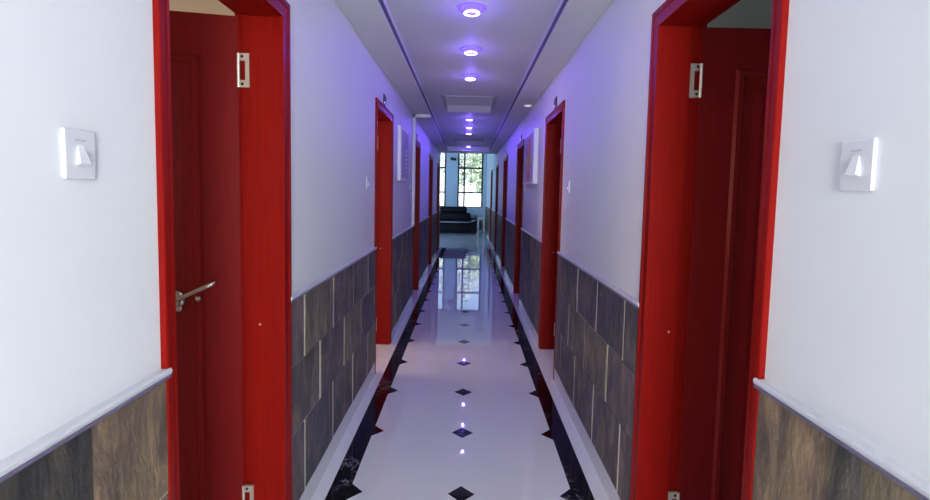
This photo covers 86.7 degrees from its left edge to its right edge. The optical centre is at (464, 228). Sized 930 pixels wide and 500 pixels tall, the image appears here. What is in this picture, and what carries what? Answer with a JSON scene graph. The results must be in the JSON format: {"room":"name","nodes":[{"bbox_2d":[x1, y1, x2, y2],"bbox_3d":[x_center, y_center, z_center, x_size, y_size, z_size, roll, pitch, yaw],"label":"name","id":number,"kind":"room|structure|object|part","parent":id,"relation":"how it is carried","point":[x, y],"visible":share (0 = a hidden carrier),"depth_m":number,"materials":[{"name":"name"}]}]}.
{"room":"hotel corridor","nodes":[
{"label":"hotel corridor","id":0,"kind":"room"},
{"bbox_2d":[169,0,234,15],"bbox_3d":[-2.655,-0.390,5.273,3.640,2.750,14.450,1,4,0],"label":"wall","id":1,"kind":"structure","parent":0,"point":[197,6],"depth_m":2.68,"materials":[{"name":"paint"}]},
{"bbox_2d":[0,0,440,460],"bbox_3d":[-0.758,-0.289,5.322,0.157,2.620,14.650,1,4,0],"label":"wall","id":2,"kind":"structure","parent":0,"point":[80,307],"depth_m":0.95,"materials":[{"name":"paint"}]},
{"bbox_2d":[61,127,95,179],"bbox_3d":[-0.689,-0.133,0.884,0.016,0.088,0.071,1,4,0],"label":"light switch","id":3,"kind":"object","parent":2,"relation":"attached to","point":[77,146],"visible":1,"depth_m":0.88,"materials":[{"name":"white plastic"}]},
{"bbox_2d":[0,368,172,499],"bbox_3d":[-0.712,0.884,-0.372,0.021,0.898,3.124,1,4,0],"label":"wall tiles","id":4,"kind":"structure","parent":2,"relation":"attached to","point":[117,449],"depth_m":0.95,"materials":[{"name":"tile"}]},
{"bbox_2d":[152,0,292,499],"bbox_3d":[-1.132,0.225,1.546,0.889,2.121,0.814,1,4,0],"label":"door","id":5,"kind":"structure","parent":2,"relation":"in","point":[222,83],"depth_m":1.86,"materials":[{"name":"red wood"}]},
{"bbox_3d":[-1.020,0.251,1.828,0.199,0.130,0.071,0,4,-12],"label":"lever handle","id":6,"kind":"part","parent":5,"relation":"part of","materials":[{"name":"silver metal"}]},
{"bbox_2d":[291,247,376,499],"bbox_3d":[-0.697,0.650,2.888,0.021,0.898,1.828,1,4,0],"label":"wall tiles","id":7,"kind":"structure","parent":2,"relation":"attached to","point":[333,316],"depth_m":2.49,"materials":[{"name":"tile"}]},
{"bbox_2d":[300,363,374,499],"bbox_3d":[-0.711,1.147,2.924,0.013,0.100,1.807,1,4,0],"label":"baseboard","id":8,"kind":"structure","parent":2,"relation":"attached to","point":[322,466],"depth_m":2.68,"materials":[{"name":"white tile"}]},
{"bbox_2d":[366,177,368,188],"bbox_3d":[-0.677,-0.321,3.439,0.016,0.085,0.070,1,4,0],"label":"light switch","id":9,"kind":"object","parent":2,"relation":"attached to","point":[367,178],"visible":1,"depth_m":3.42,"materials":[{"name":"white plastic"}]},
{"bbox_2d":[374,97,393,373],"bbox_3d":[-1.129,0.036,4.166,0.909,2.121,0.825,1,4,0],"label":"door","id":10,"kind":"structure","parent":2,"relation":"in","point":[384,119],"depth_m":4.50,"materials":[{"name":"red wood"}]},
{"bbox_2d":[383,93,385,105],"bbox_3d":[-0.662,-1.065,4.065,0.009,0.090,0.100,1,4,0],"label":"door sign","id":11,"kind":"object","parent":2,"relation":"attached to","point":[384,96],"visible":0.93,"depth_m":4.03,"materials":[{"name":"grey plastic"}]},
{"bbox_2d":[391,294,412,341],"bbox_3d":[-0.698,0.959,5.546,0.013,0.100,1.799,1,4,0],"label":"baseboard","id":12,"kind":"structure","parent":2,"relation":"attached to","point":[409,302],"depth_m":5.29,"materials":[{"name":"white tile"}]},
{"bbox_2d":[392,225,413,329],"bbox_3d":[-0.684,0.462,5.511,0.021,0.898,1.820,1,4,0],"label":"wall tiles","id":13,"kind":"structure","parent":2,"relation":"attached to","point":[402,242],"depth_m":5.30,"materials":[{"name":"tile"}]},
{"bbox_2d":[397,125,408,181],"bbox_3d":[-0.651,-0.778,5.211,0.038,0.550,0.620,1,4,0],"label":"notice board","id":14,"kind":"object","parent":2,"relation":"attached to","point":[402,169],"visible":1,"depth_m":5.03,"materials":[{"name":"white"}]},
{"bbox_2d":[412,139,420,300],"bbox_3d":[-1.107,-0.150,6.774,0.889,2.121,0.805,1,4,0],"label":"door","id":15,"kind":"structure","parent":2,"relation":"in","point":[416,227],"depth_m":7.12,"materials":[{"name":"red wood"}]},
{"bbox_2d":[412,114,430,225],"bbox_3d":[-0.557,-0.753,6.275,0.218,1.422,0.080,1,4,0],"label":"trim","id":16,"kind":"structure","parent":2,"relation":"attached to","point":[415,116],"depth_m":6.24,"materials":[{"name":"paint"}]},
{"bbox_2d":[419,266,427,286],"bbox_3d":[-0.686,0.773,8.142,0.013,0.100,1.794,1,4,0],"label":"baseboard","id":17,"kind":"structure","parent":2,"relation":"attached to","point":[426,270],"depth_m":8.06,"materials":[{"name":"white tile"}]},
{"bbox_2d":[419,216,428,280],"bbox_3d":[-0.671,0.276,8.106,0.021,0.898,1.815,1,4,0],"label":"wall tiles","id":18,"kind":"structure","parent":2,"relation":"attached to","point":[424,223],"depth_m":7.96,"materials":[{"name":"tile"}]},
{"bbox_2d":[428,154,432,263],"bbox_3d":[-1.097,-0.337,9.370,0.894,2.121,0.810,1,4,0],"label":"door","id":19,"kind":"structure","parent":2,"relation":"in","point":[430,155],"depth_m":9.70,"materials":[{"name":"red wood"}]},
{"bbox_2d":[432,211,436,256],"bbox_3d":[-0.659,0.097,10.602,0.021,0.898,1.610,1,4,0],"label":"wall tiles","id":20,"kind":"structure","parent":2,"relation":"attached to","point":[434,215],"depth_m":10.56,"materials":[{"name":"tile"}]},
{"bbox_2d":[436,162,439,253],"bbox_3d":[-1.086,-0.508,11.764,0.894,2.121,0.810,1,4,0],"label":"door","id":21,"kind":"structure","parent":2,"relation":"in","point":[438,164],"depth_m":12.09,"materials":[{"name":"red wood"}]},
{"bbox_2d":[439,210,439,243],"bbox_3d":[-0.651,-0.035,12.443,0.021,0.898,0.500,1,4,0],"label":"wall tiles","id":22,"kind":"structure","parent":2,"relation":"attached to","point":[439,210],"depth_m":12.48,"materials":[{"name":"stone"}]},
{"bbox_2d":[311,231,608,499],"bbox_3d":[0.009,0.868,8.283,9.200,0.080,21.000,1,4,0],"label":"floor","id":23,"kind":"structure","parent":0,"point":[463,402],"depth_m":3.20,"materials":[{"name":"tile"}]},
{"bbox_2d":[440,206,476,234],"bbox_3d":[-0.860,-0.321,17.444,2.552,0.943,0.882,1,4,0],"label":"sofa","id":24,"kind":"object","parent":23,"relation":"on","point":[452,219],"visible":0.44,"depth_m":17.08,"materials":[{"name":"black leather"}]},
{"bbox_2d":[440,220,469,224],"bbox_3d":[-0.368,-0.237,17.340,1.100,0.130,0.620,1,4,0],"label":"seat cushion","id":25,"kind":"object","parent":24,"relation":"on","point":[442,222],"depth_m":17.04,"materials":[{"name":"black leather"}]},
{"bbox_2d":[440,212,469,219],"bbox_3d":[-0.362,-0.442,17.715,1.100,0.304,0.261,1,4,0],"label":"cushion","id":26,"kind":"object","parent":24,"relation":"on","point":[443,215],"depth_m":17.60,"materials":[{"name":"black leather"}]},
{"bbox_3d":[0.298,-0.175,17.465,0.230,0.577,0.849,1,4,0],"label":"armrest","id":27,"kind":"part","parent":24,"relation":"part of","materials":[{"name":"black leather"}]},
{"bbox_2d":[477,217,483,234],"bbox_3d":[0.560,-0.108,17.384,0.224,0.585,0.400,1,4,0],"label":"side table","id":28,"kind":"object","parent":23,"relation":"on","point":[478,217],"visible":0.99,"depth_m":17.21,"materials":[{"name":"silver metal"}]},
{"bbox_2d":[479,220,482,228],"bbox_3d":[0.563,-0.146,17.382,0.125,0.298,0.260,1,4,0],"label":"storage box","id":29,"kind":"object","parent":28,"relation":"on","point":[480,221],"visible":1,"depth_m":17.25,"materials":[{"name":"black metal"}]},
{"bbox_2d":[446,153,486,230],"bbox_3d":[-1.774,-1.557,18.635,5.465,3.200,0.180,1,4,0],"label":"wall","id":30,"kind":"structure","parent":0,"point":[451,165],"depth_m":18.54,"materials":[{"name":"paint"}]},
{"bbox_2d":[440,153,445,206],"bbox_3d":[-1.206,-1.946,18.589,0.985,2.195,0.050,1,4,0],"label":"window","id":31,"kind":"structure","parent":30,"relation":"in","point":[444,191],"depth_m":18.58,"materials":[{"name":"black metal"}]},
{"bbox_2d":[457,153,483,206],"bbox_3d":[0.202,-1.916,18.585,0.963,2.195,0.050,1,4,0],"label":"window","id":32,"kind":"structure","parent":30,"relation":"in","point":[464,167],"depth_m":18.58,"materials":[{"name":"black metal"}]},
{"bbox_2d":[386,0,559,146],"bbox_3d":[0.051,-1.468,4.657,1.010,0.100,13.500,1,4,0],"label":"ceiling","id":33,"kind":"structure","parent":0,"point":[509,33],"depth_m":3.69,"materials":[{"name":"paint"}]},
{"bbox_2d":[453,138,483,144],"bbox_3d":[0.070,-1.768,9.959,0.600,0.060,0.740,1,4,0],"label":"ceiling vent","id":34,"kind":"object","parent":33,"relation":"in","point":[462,141],"visible":1,"depth_m":10.14,"materials":[{"name":"grey metal"}]},
{"bbox_2d":[455,138,481,141],"bbox_3d":[0.070,-1.794,9.957,0.540,0.007,0.680,1,4,0],"label":"grille","id":35,"kind":"object","parent":34,"relation":"attached to","point":[456,139],"depth_m":9.93,"materials":[{"name":"grey"}]},
{"bbox_2d":[441,95,496,112],"bbox_3d":[0.050,-1.473,5.844,0.620,0.060,0.770,1,4,0],"label":"ceiling vent","id":36,"kind":"object","parent":33,"relation":"in","point":[479,104],"visible":1,"depth_m":5.90,"materials":[{"name":"grey metal"}]},
{"bbox_2d":[445,97,493,107],"bbox_3d":[0.051,-1.499,5.843,0.560,0.007,0.710,1,4,0],"label":"grille","id":37,"kind":"object","parent":36,"relation":"attached to","point":[450,102],"depth_m":5.82,"materials":[{"name":"grey metal"}]},
{"bbox_2d":[463,117,474,120],"bbox_3d":[0.060,-1.572,7.048,0.176,0.036,0.176,1,4,0],"label":"recessed light","id":38,"kind":"object","parent":33,"relation":"in","point":[466,118],"visible":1,"depth_m":7.01,"materials":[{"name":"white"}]},
{"bbox_2d":[459,45,481,54],"bbox_3d":[0.044,-1.331,3.689,0.176,0.036,0.176,1,4,0],"label":"recessed light","id":39,"kind":"object","parent":33,"relation":"in","point":[469,50],"visible":1,"depth_m":3.66,"materials":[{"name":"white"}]},
{"bbox_3d":[0.044,-1.335,3.689,0.082,0.029,0.082,1,4,0],"label":"glass","id":40,"kind":"part","parent":39,"relation":"part of","materials":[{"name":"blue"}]},
{"bbox_2d":[461,73,479,80],"bbox_3d":[0.048,-1.391,4.526,0.176,0.036,0.176,1,4,0],"label":"recessed light","id":41,"kind":"object","parent":33,"relation":"in","point":[469,76],"visible":1,"depth_m":4.49,"materials":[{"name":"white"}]},
{"bbox_2d":[457,2,486,16],"bbox_3d":[0.040,-1.273,2.872,0.176,0.036,0.176,1,4,0],"label":"recessed light","id":42,"kind":"object","parent":33,"relation":"in","point":[471,9],"visible":1,"depth_m":2.84,"materials":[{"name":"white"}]},
{"bbox_3d":[0.040,-1.276,2.872,0.082,0.029,0.082,1,4,0],"label":"glass","id":43,"kind":"part","parent":42,"relation":"part of","materials":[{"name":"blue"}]},
{"bbox_2d":[335,0,612,153],"bbox_3d":[0.050,-1.451,4.984,1.430,0.220,14.150,1,4,0],"label":"ceiling","id":44,"kind":"structure","parent":0,"point":[577,18],"depth_m":3.52,"materials":[{"name":"paint"}]},
{"bbox_2d":[379,0,446,147],"bbox_3d":[-0.439,-1.363,4.667,0.002,0.042,13.500,1,4,0],"label":"trim","id":45,"kind":"structure","parent":44,"relation":"attached to","point":[380,1],"depth_m":3.60,"materials":[{"name":"paint"}]},
{"bbox_2d":[490,0,567,148],"bbox_3d":[0.537,-1.343,4.663,0.002,0.042,13.500,1,4,0],"label":"trim","id":46,"kind":"structure","parent":44,"relation":"attached to","point":[564,1],"depth_m":3.55,"materials":[{"name":"paint"}]},
{"bbox_2d":[486,0,929,481],"bbox_3d":[0.830,-0.758,8.263,0.157,3.200,20.600,1,4,0],"label":"wall","id":47,"kind":"structure","parent":0,"point":[848,337],"depth_m":0.97,"materials":[{"name":"paint"}]},
{"bbox_2d":[485,205,489,235],"bbox_3d":[0.759,-0.313,16.712,0.021,0.898,3.810,1,4,0],"label":"wall tiles","id":48,"kind":"structure","parent":47,"relation":"attached to","point":[487,209],"depth_m":16.50,"materials":[{"name":"tile"}]},
{"bbox_2d":[489,169,492,240],"bbox_3d":[1.179,-0.648,14.360,0.851,2.121,0.850,1,4,0],"label":"door","id":49,"kind":"structure","parent":47,"relation":"in","point":[492,169],"depth_m":14.71,"materials":[{"name":"red wood"}]},
{"bbox_2d":[491,209,494,245],"bbox_3d":[0.742,-0.051,13.071,0.021,0.898,1.830,1,4,0],"label":"wall tiles","id":50,"kind":"structure","parent":47,"relation":"attached to","point":[493,211],"depth_m":13.07,"materials":[{"name":"tile"}]},
{"bbox_2d":[494,163,498,251],"bbox_3d":[1.183,-0.459,11.732,0.883,2.121,0.800,1,4,0],"label":"door","id":51,"kind":"structure","parent":47,"relation":"in","point":[497,165],"depth_m":12.05,"materials":[{"name":"red wood"}]},
{"bbox_2d":[496,213,501,259],"bbox_3d":[0.729,0.131,10.533,0.021,0.898,1.700,1,4,0],"label":"wall tiles","id":52,"kind":"structure","parent":47,"relation":"attached to","point":[499,216],"depth_m":10.43,"materials":[{"name":"tile"}]},
{"bbox_2d":[501,155,507,266],"bbox_3d":[1.206,-0.278,9.223,0.953,2.121,0.870,1,4,0],"label":"door","id":53,"kind":"structure","parent":47,"relation":"in","point":[505,167],"depth_m":9.58,"materials":[{"name":"red wood"}]},
{"bbox_2d":[504,268,512,290],"bbox_3d":[0.711,0.812,8.000,0.013,0.100,1.729,1,4,0],"label":"baseboard","id":54,"kind":"structure","parent":47,"relation":"attached to","point":[505,272],"depth_m":7.96,"materials":[{"name":"white tile"}]},
{"bbox_2d":[504,218,514,283],"bbox_3d":[0.717,0.315,7.965,0.021,0.898,1.750,1,4,0],"label":"wall tiles","id":55,"kind":"structure","parent":47,"relation":"attached to","point":[510,226],"depth_m":7.81,"materials":[{"name":"tile"}]},
{"bbox_2d":[513,139,523,293],"bbox_3d":[1.163,-0.095,6.660,0.893,2.121,0.810,1,4,0],"label":"door","id":56,"kind":"structure","parent":47,"relation":"in","point":[520,147],"depth_m":6.99,"materials":[{"name":"red wood"}]},
{"bbox_2d":[519,298,538,344],"bbox_3d":[0.698,0.994,5.467,0.013,0.100,1.729,1,4,0],"label":"baseboard","id":57,"kind":"structure","parent":47,"relation":"attached to","point":[524,312],"depth_m":5.28,"materials":[{"name":"white tile"}]},
{"bbox_2d":[519,228,541,335],"bbox_3d":[0.705,0.497,5.431,0.021,0.898,1.750,1,4,0],"label":"wall tiles","id":58,"kind":"structure","parent":47,"relation":"attached to","point":[530,259],"depth_m":5.23,"materials":[{"name":"tile"}]},
{"bbox_2d":[523,128,538,184],"bbox_3d":[0.717,-0.770,5.418,0.050,0.562,0.875,1,4,0],"label":"wall picture","id":59,"kind":"object","parent":47,"relation":"attached to","point":[531,140],"visible":1,"depth_m":5.16,"materials":[{"name":"white"}]},
{"bbox_2d":[538,100,564,379],"bbox_3d":[1.161,0.088,4.116,0.913,2.121,0.830,1,4,0],"label":"door","id":60,"kind":"structure","parent":47,"relation":"in","point":[555,121],"depth_m":4.46,"materials":[{"name":"red wood"}]},
{"bbox_2d":[554,96,556,108],"bbox_3d":[0.738,-1.033,4.018,0.009,0.090,0.100,1,4,0],"label":"door sign","id":61,"kind":"object","parent":47,"relation":"attached to","point":[555,99],"visible":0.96,"depth_m":3.99,"materials":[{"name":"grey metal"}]},
{"bbox_2d":[566,181,569,192],"bbox_3d":[0.717,-0.292,3.434,0.016,0.085,0.070,1,4,0],"label":"light switch","id":62,"kind":"object","parent":47,"relation":"attached to","point":[568,182],"visible":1,"depth_m":3.42,"materials":[{"name":"white plastic"}]},
{"bbox_2d":[554,368,619,499],"bbox_3d":[0.686,1.178,2.906,0.013,0.100,1.743,1,4,0],"label":"baseboard","id":63,"kind":"structure","parent":47,"relation":"attached to","point":[609,488],"depth_m":2.69,"materials":[{"name":"white tile"}]},
{"bbox_2d":[554,251,638,499],"bbox_3d":[0.693,0.680,2.871,0.021,0.898,1.764,1,4,0],"label":"wall tiles","id":64,"kind":"structure","parent":47,"relation":"attached to","point":[597,321],"depth_m":2.50,"materials":[{"name":"tile"}]},
{"bbox_2d":[629,0,789,499],"bbox_3d":[1.141,0.271,1.557,0.897,2.121,0.814,1,4,0],"label":"door","id":65,"kind":"structure","parent":47,"relation":"in","point":[715,95],"depth_m":1.89,"materials":[{"name":"red wood"}]},
{"bbox_2d":[752,378,929,499],"bbox_3d":[0.677,0.913,-0.368,0.021,0.898,3.142,1,4,0],"label":"wall tiles","id":66,"kind":"structure","parent":47,"relation":"attached to","point":[801,454],"depth_m":0.97,"materials":[{"name":"stone"}]},
{"bbox_2d":[838,138,877,190],"bbox_3d":[0.705,-0.115,0.890,0.016,0.092,0.077,1,4,0],"label":"light switch","id":67,"kind":"object","parent":47,"relation":"attached to","point":[858,157],"visible":1,"depth_m":0.88,"materials":[{"name":"white plastic"}]},
{"bbox_2d":[707,0,770,28],"bbox_3d":[2.716,-0.422,7.276,3.635,2.750,18.500,1,4,0],"label":"wall","id":68,"kind":"structure","parent":0,"point":[745,13],"depth_m":2.67,"materials":[{"name":"grey paint"}]},
{"bbox_2d":[769,0,772,28],"bbox_3d":[1.721,-0.067,2.671,0.180,2.660,0.155,1,4,0],"label":"trim","id":69,"kind":"structure","parent":68,"relation":"attached to","point":[771,0],"depth_m":2.66,"materials":[{"name":"grey paint"}]},
{"label":"outside","id":70,"kind":"structure","parent":0,"visible":0},
{"bbox_3d":[0.173,-1.228,44.626,60.000,0.100,50.800,1,4,0],"label":"ground","id":71,"kind":"structure","parent":70,"visible":0},
{"bbox_2d":[441,153,472,185],"bbox_3d":[-0.230,-5.365,41.794,4.624,8.545,4.473,1,4,0],"label":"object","id":72,"kind":"object","parent":71,"relation":"on","point":[461,172],"visible":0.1,"depth_m":41.50,"materials":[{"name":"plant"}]},
{"bbox_2d":[440,185,480,206],"bbox_3d":[-0.354,-1.691,33.467,11.200,2.400,5.200,1,4,0],"label":"outbuilding","id":73,"kind":"structure","parent":71,"relation":"on","point":[475,198],"depth_m":30.94,"materials":[{"name":"white"}]},
{"bbox_2d":[465,153,481,191],"bbox_3d":[1.353,-3.595,36.863,3.082,5.790,3.038,1,4,0],"label":"tree","id":74,"kind":"object","parent":71,"relation":"on","point":[476,174],"visible":0.33,"depth_m":36.37,"materials":[{"name":"green plant"}]}
]}

